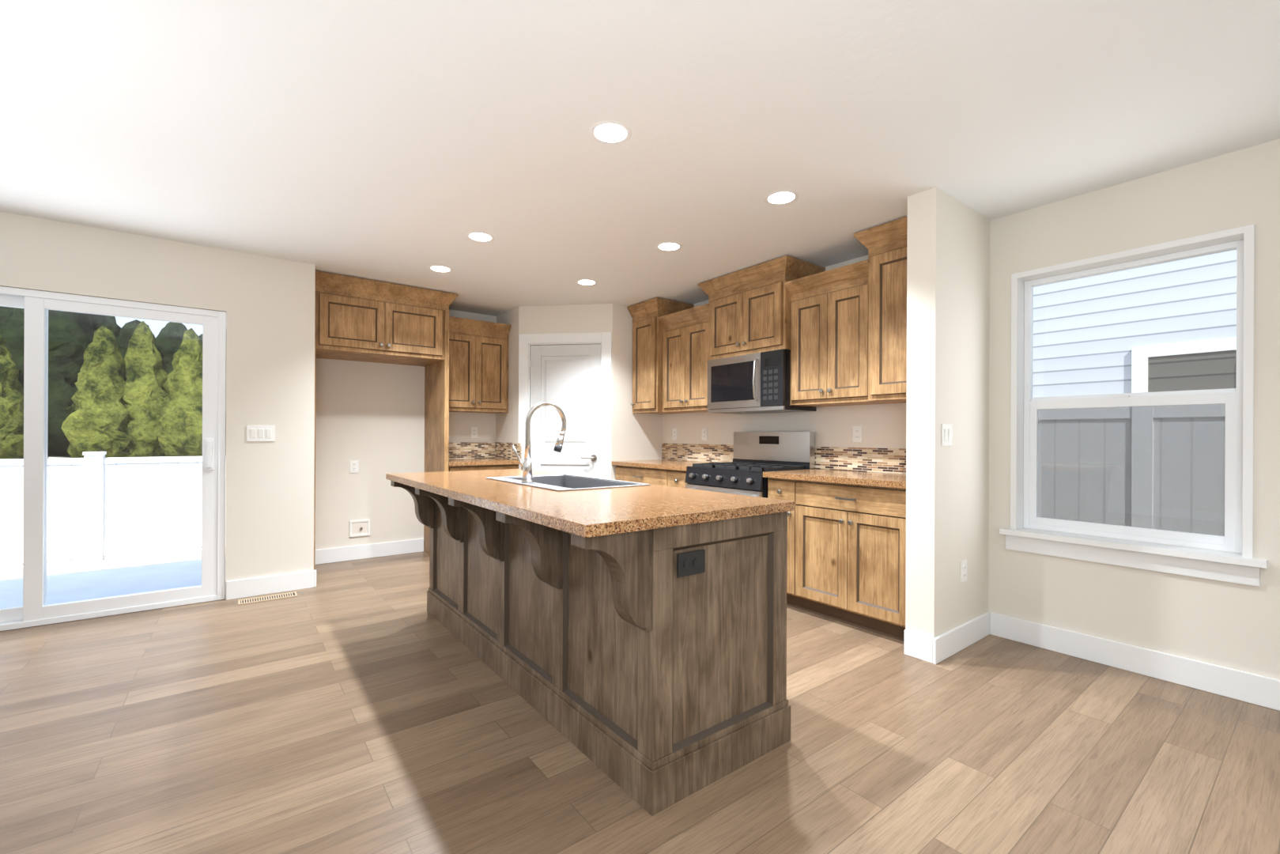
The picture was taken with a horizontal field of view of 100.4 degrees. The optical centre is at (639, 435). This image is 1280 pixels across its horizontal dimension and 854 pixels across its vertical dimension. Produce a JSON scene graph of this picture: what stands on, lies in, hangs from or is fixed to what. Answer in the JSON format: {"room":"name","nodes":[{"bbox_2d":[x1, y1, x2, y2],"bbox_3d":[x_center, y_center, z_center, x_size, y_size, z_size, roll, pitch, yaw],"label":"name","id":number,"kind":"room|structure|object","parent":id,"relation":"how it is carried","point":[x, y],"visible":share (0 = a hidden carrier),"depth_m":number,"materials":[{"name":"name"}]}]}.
{"room":"kitchen","nodes":[
{"label":"kitchen","id":0,"kind":"room"},
{"bbox_2d":[0,211,315,599],"bbox_3d":[-4.208,-0.085,2.835,4.240,2.450,0.150,0,0,-37],"label":"wall","id":1,"kind":"structure","parent":0,"point":[266,303],"depth_m":3.79,"materials":[{"name":"beige paint"}]},
{"bbox_2d":[0,286,226,630],"bbox_3d":[-3.647,0.133,3.221,1.809,2.016,0.167,0,0,-37],"label":"sliding door","id":2,"kind":"structure","parent":1,"relation":"in","point":[35,609],"depth_m":3.38,"materials":[{"name":"clear glass"}]},
{"bbox_2d":[246,425,275,441],"bbox_3d":[-2.737,-0.020,3.853,0.165,0.115,0.012,0,0,-37],"label":"light switch","id":3,"kind":"object","parent":1,"relation":"attached to","point":[260,432],"visible":1,"depth_m":3.85,"materials":[{"name":"white plastic"}]},
{"bbox_2d":[226,570,316,600],"bbox_3d":[-2.680,1.082,3.899,0.543,0.130,0.016,0,0,-37],"label":"baseboard","id":4,"kind":"structure","parent":1,"relation":"attached to","point":[281,583],"depth_m":3.88,"materials":[{"name":"white wood"}]},
{"bbox_2d":[315,309,496,549],"bbox_3d":[-1.841,-0.074,5.668,3.200,2.450,0.150,0,0,-37],"label":"wall","id":5,"kind":"structure","parent":0,"point":[370,417],"depth_m":5.04,"materials":[{"name":"beige paint"}]},
{"bbox_2d":[349,460,358,472],"bbox_3d":[-2.651,0.282,4.952,0.072,0.115,0.009,0,0,-37],"label":"outlet","id":6,"kind":"object","parent":5,"relation":"attached to","point":[354,466],"visible":1,"depth_m":4.95,"materials":[{"name":"white plastic"}]},
{"bbox_2d":[349,518,370,536],"bbox_3d":[-2.612,0.858,4.978,0.170,0.150,0.020,0,0,-37],"label":"outlet box","id":7,"kind":"object","parent":5,"relation":"attached to","point":[360,527],"visible":1,"depth_m":4.98,"materials":[{"name":"white plastic"}]},
{"bbox_2d":[314,538,423,564],"bbox_3d":[-2.555,1.083,5.025,0.995,0.130,0.016,0,0,-37],"label":"baseboard","id":8,"kind":"structure","parent":5,"relation":"attached to","point":[323,556],"depth_m":5.01,"materials":[{"name":"white wood"}]},
{"bbox_2d":[471,426,477,437],"bbox_3d":[-1.748,-0.037,5.639,0.072,0.115,0.009,0,0,-37],"label":"outlet","id":9,"kind":"object","parent":5,"relation":"attached to","point":[473,432],"depth_m":5.63,"materials":[{"name":"white plastic"}]},
{"bbox_2d":[449,316,511,413],"bbox_3d":[-1.720,-0.696,5.415,0.705,0.895,0.390,0,0,-37],"label":"upper cabinet","id":10,"kind":"object","parent":5,"relation":"attached to","point":[478,366],"visible":0.79,"depth_m":5.32,"materials":[{"name":"brown wood"}]},
{"bbox_2d":[448,441,521,460],"bbox_3d":[-1.650,0.152,5.317,0.705,0.169,0.638,0,0,-37],"label":"backsplash","id":11,"kind":"structure","parent":5,"relation":"attached to","point":[477,450],"depth_m":5.59,"materials":[{"name":"tile"}]},
{"bbox_2d":[495,303,662,479],"bbox_3d":[-0.662,-0.068,5.683,1.305,2.450,1.256,0,0,-37],"label":"wall","id":12,"kind":"structure","parent":0,"point":[636,436],"depth_m":5.30,"materials":[{"name":"beige paint"}]},
{"bbox_2d":[529,343,600,477],"bbox_3d":[-0.744,0.121,5.289,0.533,2.047,0.539,0,0,-37],"label":"pantry door","id":13,"kind":"structure","parent":12,"relation":"in","point":[566,379],"depth_m":5.27,"materials":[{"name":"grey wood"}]},
{"bbox_2d":[518,332,611,479],"bbox_3d":[-0.738,0.072,5.304,0.940,2.170,0.116,0,0,9],"label":"door frame","id":14,"kind":"structure","parent":12,"relation":"attached to","point":[526,341],"depth_m":5.22,"materials":[{"name":"white wood"}]},
{"bbox_2d":[0,551,1279,853],"bbox_3d":[-1.214,1.204,1.562,7.470,0.100,7.450,0,0,-37],"label":"floor","id":15,"kind":"structure","parent":0,"point":[368,706],"depth_m":1.96,"materials":[{"name":"brown wood"}]},
{"bbox_2d":[237,591,297,604],"bbox_3d":[-2.626,1.144,3.770,0.340,0.006,0.115,0,0,-37],"label":"floor vent","id":16,"kind":"object","parent":15,"relation":"in","point":[257,599],"visible":1,"depth_m":3.76,"materials":[{"name":"beige metal"}]},
{"bbox_2d":[313,270,458,570],"bbox_3d":[-2.312,-0.072,4.781,1.125,2.442,0.685,0,0,-37],"label":"tall cabinet","id":17,"kind":"object","parent":15,"relation":"on","point":[360,319],"visible":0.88,"depth_m":4.60,"materials":[{"name":"brown wood"}]},
{"bbox_2d":[448,457,519,471],"bbox_3d":[-1.651,0.695,5.315,0.705,0.915,0.642,0,0,-37],"label":"countertop","id":18,"kind":"structure","parent":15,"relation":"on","point":[472,464],"depth_m":5.10,"materials":[{"name":"brown stone"}]},
{"bbox_2d":[390,481,795,815],"bbox_3d":[-0.504,0.718,2.713,0.908,0.880,2.382,0,0,-37],"label":"kitchen island","id":19,"kind":"object","parent":15,"relation":"on","point":[590,624],"depth_m":1.92,"materials":[{"name":"brown wood"}]},
{"bbox_2d":[385,468,795,538],"bbox_3d":[-0.509,0.260,2.706,0.932,0.036,2.410,0,0,-37],"label":"island countertop","id":20,"kind":"structure","parent":19,"relation":"on","point":[593,513],"depth_m":1.98,"materials":[{"name":"brown stone"}]},
{"bbox_2d":[511,400,566,483],"bbox_3d":[-0.519,0.028,2.783,0.272,0.417,0.118,0,0,-37],"label":"faucet","id":21,"kind":"object","parent":20,"relation":"on","point":[526,469],"visible":1,"depth_m":2.71,"materials":[{"name":"silver metal"}]},
{"bbox_2d":[485,473,650,490],"bbox_3d":[-0.412,0.350,2.845,0.515,0.225,0.865,0,0,-37],"label":"sink","id":22,"kind":"object","parent":20,"relation":"in","point":[562,482],"visible":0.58,"depth_m":3.05,"materials":[{"name":"silver metal"}]},
{"bbox_2d":[677,549,705,577],"bbox_3d":[0.168,0.414,1.735,0.118,0.075,0.009,0,0,-37],"label":"outlet","id":23,"kind":"object","parent":19,"relation":"attached to","point":[691,563],"visible":1,"depth_m":1.73,"materials":[{"name":"black plastic"}]},
{"bbox_2d":[615,465,687,487],"bbox_3d":[0.317,0.722,4.965,0.607,0.880,1.073,0,0,-37],"label":"base cabinet","id":24,"kind":"object","parent":15,"relation":"on","point":[662,477],"depth_m":4.74,"materials":[{"name":"brown wood"}]},
{"bbox_2d":[611,459,708,471],"bbox_3d":[0.305,0.264,4.954,0.642,0.036,1.073,0,0,-37],"label":"countertop","id":25,"kind":"structure","parent":24,"relation":"on","point":[679,466],"depth_m":4.85,"materials":[{"name":"brown stone"}]},
{"bbox_2d":[684,431,815,498],"bbox_3d":[0.829,0.564,4.185,0.686,1.200,0.776,0,0,-37],"label":"range","id":26,"kind":"object","parent":15,"relation":"on","point":[757,454],"visible":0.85,"depth_m":4.14,"materials":[{"name":"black metal"}]},
{"bbox_2d":[767,478,906,641],"bbox_3d":[1.428,0.727,3.507,0.607,0.880,1.017,0,0,-37],"label":"base cabinet","id":27,"kind":"object","parent":15,"relation":"on","point":[846,559],"depth_m":3.23,"materials":[{"name":"brown wood"}]},
{"bbox_2d":[762,468,906,487],"bbox_3d":[1.416,0.269,3.496,0.642,0.036,1.017,0,0,-37],"label":"countertop","id":28,"kind":"structure","parent":27,"relation":"on","point":[836,477],"depth_m":3.38,"materials":[{"name":"brown stone"}]},
{"bbox_2d":[0,0,1279,316],"bbox_3d":[-1.202,-1.346,1.562,7.470,0.100,7.450,0,0,-37],"label":"ceiling","id":29,"kind":"structure","parent":0,"point":[406,142],"depth_m":2.18,"materials":[{"name":"white paint"}]},
{"bbox_2d":[427,264,453,272],"bbox_3d":[-1.549,-1.295,4.140,0.184,0.004,0.184,0,0,-37],"label":"recessed light","id":30,"kind":"object","parent":29,"relation":"in","point":[439,268],"visible":1,"depth_m":4.13,"materials":[{"name":"white plastic"}]},
{"bbox_2d":[465,231,494,241],"bbox_3d":[-1.038,-1.293,3.469,0.184,0.004,0.184,0,0,-37],"label":"recessed light","id":31,"kind":"object","parent":29,"relation":"in","point":[480,236],"visible":1,"depth_m":3.46,"materials":[{"name":"white plastic"}]},
{"bbox_2d":[575,279,597,285],"bbox_3d":[-0.449,-1.290,4.485,0.184,0.004,0.184,0,0,-37],"label":"recessed light","id":32,"kind":"object","parent":29,"relation":"in","point":[586,281],"visible":1,"depth_m":4.48,"materials":[{"name":"white plastic"}]},
{"bbox_2d":[589,120,631,144],"bbox_3d":[-0.126,-1.288,2.272,0.184,0.004,0.184,0,0,-37],"label":"recessed light","id":33,"kind":"object","parent":29,"relation":"in","point":[609,132],"visible":1,"depth_m":2.27,"materials":[{"name":"white plastic"}]},
{"bbox_2d":[655,241,682,251],"bbox_3d":[0.197,-1.287,3.630,0.184,0.004,0.184,0,0,-37],"label":"recessed light","id":34,"kind":"object","parent":29,"relation":"in","point":[669,246],"visible":1,"depth_m":3.62,"materials":[{"name":"white plastic"}]},
{"bbox_2d":[763,189,799,205],"bbox_3d":[0.763,-1.284,2.881,0.184,0.004,0.184,0,0,-37],"label":"recessed light","id":35,"kind":"object","parent":29,"relation":"in","point":[783,197],"visible":1,"depth_m":2.87,"materials":[{"name":"white plastic"}]},
{"bbox_2d":[905,186,989,638],"bbox_3d":[1.751,-0.057,3.017,0.698,2.450,0.147,0,0,-37],"label":"wall","id":36,"kind":"structure","parent":0,"point":[948,347],"depth_m":2.85,"materials":[{"name":"beige paint"}]},
{"bbox_2d":[864,234,907,404],"bbox_3d":[1.701,-0.695,3.313,0.417,0.947,0.386,0,0,-37],"label":"upper cabinet","id":37,"kind":"object","parent":36,"relation":"attached to","point":[885,268],"depth_m":3.25,"materials":[{"name":"brown wood"}]},
{"bbox_2d":[941,423,952,445],"bbox_3d":[1.626,-0.006,2.821,0.118,0.115,0.012,0,0,-37],"label":"light switch","id":38,"kind":"object","parent":36,"relation":"attached to","point":[946,434],"visible":1,"depth_m":2.81,"materials":[{"name":"white plastic"}]},
{"bbox_2d":[925,611,994,664],"bbox_3d":[1.777,1.103,2.938,0.684,0.130,0.022,0,0,-37],"label":"baseboard","id":39,"kind":"structure","parent":36,"relation":"attached to","point":[943,646],"depth_m":2.88,"materials":[{"name":"white wood"}]},
{"bbox_2d":[960,559,966,582],"bbox_3d":[1.794,0.749,2.954,0.072,0.115,0.009,0,0,-37],"label":"outlet","id":40,"kind":"object","parent":36,"relation":"attached to","point":[963,571],"visible":1,"depth_m":2.94,"materials":[{"name":"white plastic"}]},
{"bbox_2d":[662,138,1279,679],"bbox_3d":[1.703,-0.057,3.780,0.150,2.450,7.450,0,0,-37],"label":"wall","id":41,"kind":"structure","parent":0,"point":[1232,625],"depth_m":2.66,"materials":[{"name":"beige paint"}]},
{"bbox_2d":[630,307,690,414],"bbox_3d":[0.196,-0.703,5.289,0.417,0.947,0.403,0,0,-37],"label":"upper cabinet","id":42,"kind":"object","parent":41,"relation":"attached to","point":[647,326],"depth_m":5.11,"materials":[{"name":"brown wood"}]},
{"bbox_2d":[672,428,677,439],"bbox_3d":[0.353,-0.018,5.420,0.009,0.115,0.072,0,0,-37],"label":"outlet","id":43,"kind":"object","parent":41,"relation":"attached to","point":[674,433],"visible":1,"depth_m":5.41,"materials":[{"name":"white plastic"}]},
{"bbox_2d":[661,313,707,414],"bbox_3d":[0.546,-0.627,4.879,0.357,0.800,0.674,0,0,-37],"label":"upper cabinet","id":44,"kind":"object","parent":41,"relation":"attached to","point":[684,370],"depth_m":4.79,"materials":[{"name":"brown wood"}]},
{"bbox_2d":[702,428,707,440],"bbox_3d":[0.613,-0.017,5.078,0.009,0.115,0.072,0,0,-37],"label":"outlet","id":45,"kind":"object","parent":41,"relation":"attached to","point":[704,434],"visible":1,"depth_m":5.07,"materials":[{"name":"white plastic"}]},
{"bbox_2d":[702,269,819,361],"bbox_3d":[0.964,-0.902,4.282,0.417,0.540,0.780,0,0,-37],"label":"upper cabinet","id":46,"kind":"object","parent":41,"relation":"attached to","point":[752,317],"depth_m":4.10,"materials":[{"name":"brown wood"}]},
{"bbox_2d":[707,348,816,414],"bbox_3d":[0.939,-0.411,4.265,0.456,0.437,0.774,0,0,-37],"label":"microwave","id":47,"kind":"object","parent":46,"relation":"attached to","point":[758,383],"visible":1,"depth_m":4.09,"materials":[{"name":"silver metal"}]},
{"bbox_2d":[661,443,906,473],"bbox_3d":[1.105,0.165,4.429,0.008,0.169,2.878,0,0,-37],"label":"backsplash","id":48,"kind":"structure","parent":41,"relation":"attached to","point":[881,460],"depth_m":3.97,"materials":[{"name":"tile"}]},
{"bbox_2d":[788,272,879,407],"bbox_3d":[1.415,-0.623,3.738,0.357,0.800,0.635,0,0,-37],"label":"upper cabinet","id":49,"kind":"object","parent":41,"relation":"attached to","point":[840,334],"depth_m":3.63,"materials":[{"name":"brown wood"}]},
{"bbox_2d":[852,426,862,441],"bbox_3d":[1.562,-0.015,3.833,0.009,0.115,0.072,0,0,-37],"label":"outlet","id":50,"kind":"object","parent":41,"relation":"attached to","point":[857,433],"visible":1,"depth_m":3.83,"materials":[{"name":"white plastic"}]},
{"bbox_2d":[999,224,1267,586],"bbox_3d":[2.460,-0.138,2.743,0.200,1.584,1.003,0,0,-37],"label":"window unit","id":51,"kind":"structure","parent":41,"relation":"in","point":[1231,399],"depth_m":2.70,"materials":[{"name":"white plastic"}]},
{"bbox_2d":[991,612,1279,710],"bbox_3d":[2.919,1.109,2.036,0.019,0.130,2.835,0,0,-37],"label":"baseboard","id":52,"kind":"structure","parent":41,"relation":"attached to","point":[1240,685],"depth_m":2.61,"materials":[{"name":"white wood"}]},
{"label":"outside","id":53,"kind":"structure","parent":0,"visible":0},
{"bbox_2d":[0,456,201,580],"bbox_3d":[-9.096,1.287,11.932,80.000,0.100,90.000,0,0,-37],"label":"ground","id":54,"kind":"structure","parent":53,"point":[96,566],"depth_m":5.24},
{"bbox_2d":[0,334,23,458],"bbox_3d":[-23.810,-1.433,19.467,2.430,5.200,2.395,0,0,-37],"label":"tree","id":55,"kind":"object","parent":54,"relation":"on","point":[8,407],"depth_m":19.57,"materials":[{"name":"green plant"}]},
{"bbox_2d":[0,306,95,458],"bbox_3d":[-24.995,-3.638,22.545,4.684,9.600,4.609,0,0,-37],"label":"tree","id":56,"kind":"object","parent":54,"relation":"on","point":[56,354],"depth_m":21.62,"materials":[{"name":"green plant"}]},
{"bbox_2d":[70,313,120,457],"bbox_3d":[-25.174,-2.539,24.755,4.492,7.400,4.553,0,0,-37],"label":"tree","id":57,"kind":"object","parent":54,"relation":"on","point":[113,325],"depth_m":24.51,"materials":[{"name":"green plant"}]},
{"bbox_2d":[61,325,133,457],"bbox_3d":[-21.494,-1.622,21.329,2.135,5.600,2.344,0,0,-37],"label":"tree","id":58,"kind":"object","parent":54,"relation":"on","point":[111,444],"depth_m":20.82,"materials":[{"name":"green plant"}]},
{"bbox_2d":[0,559,201,608],"bbox_3d":[-5.176,1.246,3.486,8.000,0.020,2.048,0,0,-37],"label":"patio","id":59,"kind":"structure","parent":54,"relation":"on","point":[88,590],"depth_m":4.51,"materials":[{"name":"concrete"}]},
{"bbox_2d":[0,451,226,569],"bbox_3d":[-7.016,0.699,4.255,18.000,1.095,0.150,0,0,-37],"label":"fence","id":60,"kind":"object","parent":54,"relation":"on","point":[114,504],"depth_m":5.45,"materials":[{"name":"plastic"}]},
{"bbox_2d":[115,319,166,380],"bbox_3d":[-23.480,-2.131,24.849,4.106,6.600,4.147,0,0,-37],"label":"tree","id":61,"kind":"object","parent":54,"relation":"on","point":[134,322],"depth_m":24.29,"materials":[{"name":"green plant"}]},
{"bbox_2d":[121,320,169,456],"bbox_3d":[-20.743,-1.818,22.279,2.355,6.000,2.328,0,0,-37],"label":"tree","id":62,"kind":"object","parent":54,"relation":"on","point":[141,394],"depth_m":21.81,"materials":[{"name":"green plant"}]},
{"bbox_2d":[155,321,187,374],"bbox_3d":[-23.066,-2.329,26.476,4.000,7.000,4.073,0,0,-37],"label":"tree","id":63,"kind":"object","parent":54,"relation":"on","point":[164,332],"depth_m":25.78,"materials":[{"name":"green plant"}]},
{"bbox_2d":[152,328,202,456],"bbox_3d":[-19.327,-1.736,23.017,2.493,5.850,2.551,0,0,-37],"label":"tree","id":64,"kind":"object","parent":54,"relation":"on","point":[195,421],"depth_m":22.27,"materials":[{"name":"green plant"}]},
{"bbox_2d":[199,334,202,343],"bbox_3d":[-21.419,-2.021,26.431,3.928,6.400,4.195,0,0,-37],"label":"tree","id":65,"kind":"object","parent":54,"relation":"on","point":[200,337],"depth_m":26.04,"materials":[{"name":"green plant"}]},
{"bbox_2d":[1037,392,1225,536],"bbox_3d":[4.688,0.500,2.316,0.052,1.605,14.000,0,0,-37],"label":"fence","id":66,"kind":"object","parent":54,"relation":"on","point":[1139,464],"depth_m":3.79,"materials":[{"name":"grey"}]},
{"bbox_2d":[1032,249,1236,397],"bbox_3d":[5.217,-2.255,5.223,0.326,7.120,22.000,0,0,-37],"label":"house","id":67,"kind":"structure","parent":54,"relation":"on","point":[1122,351],"depth_m":5.30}
]}

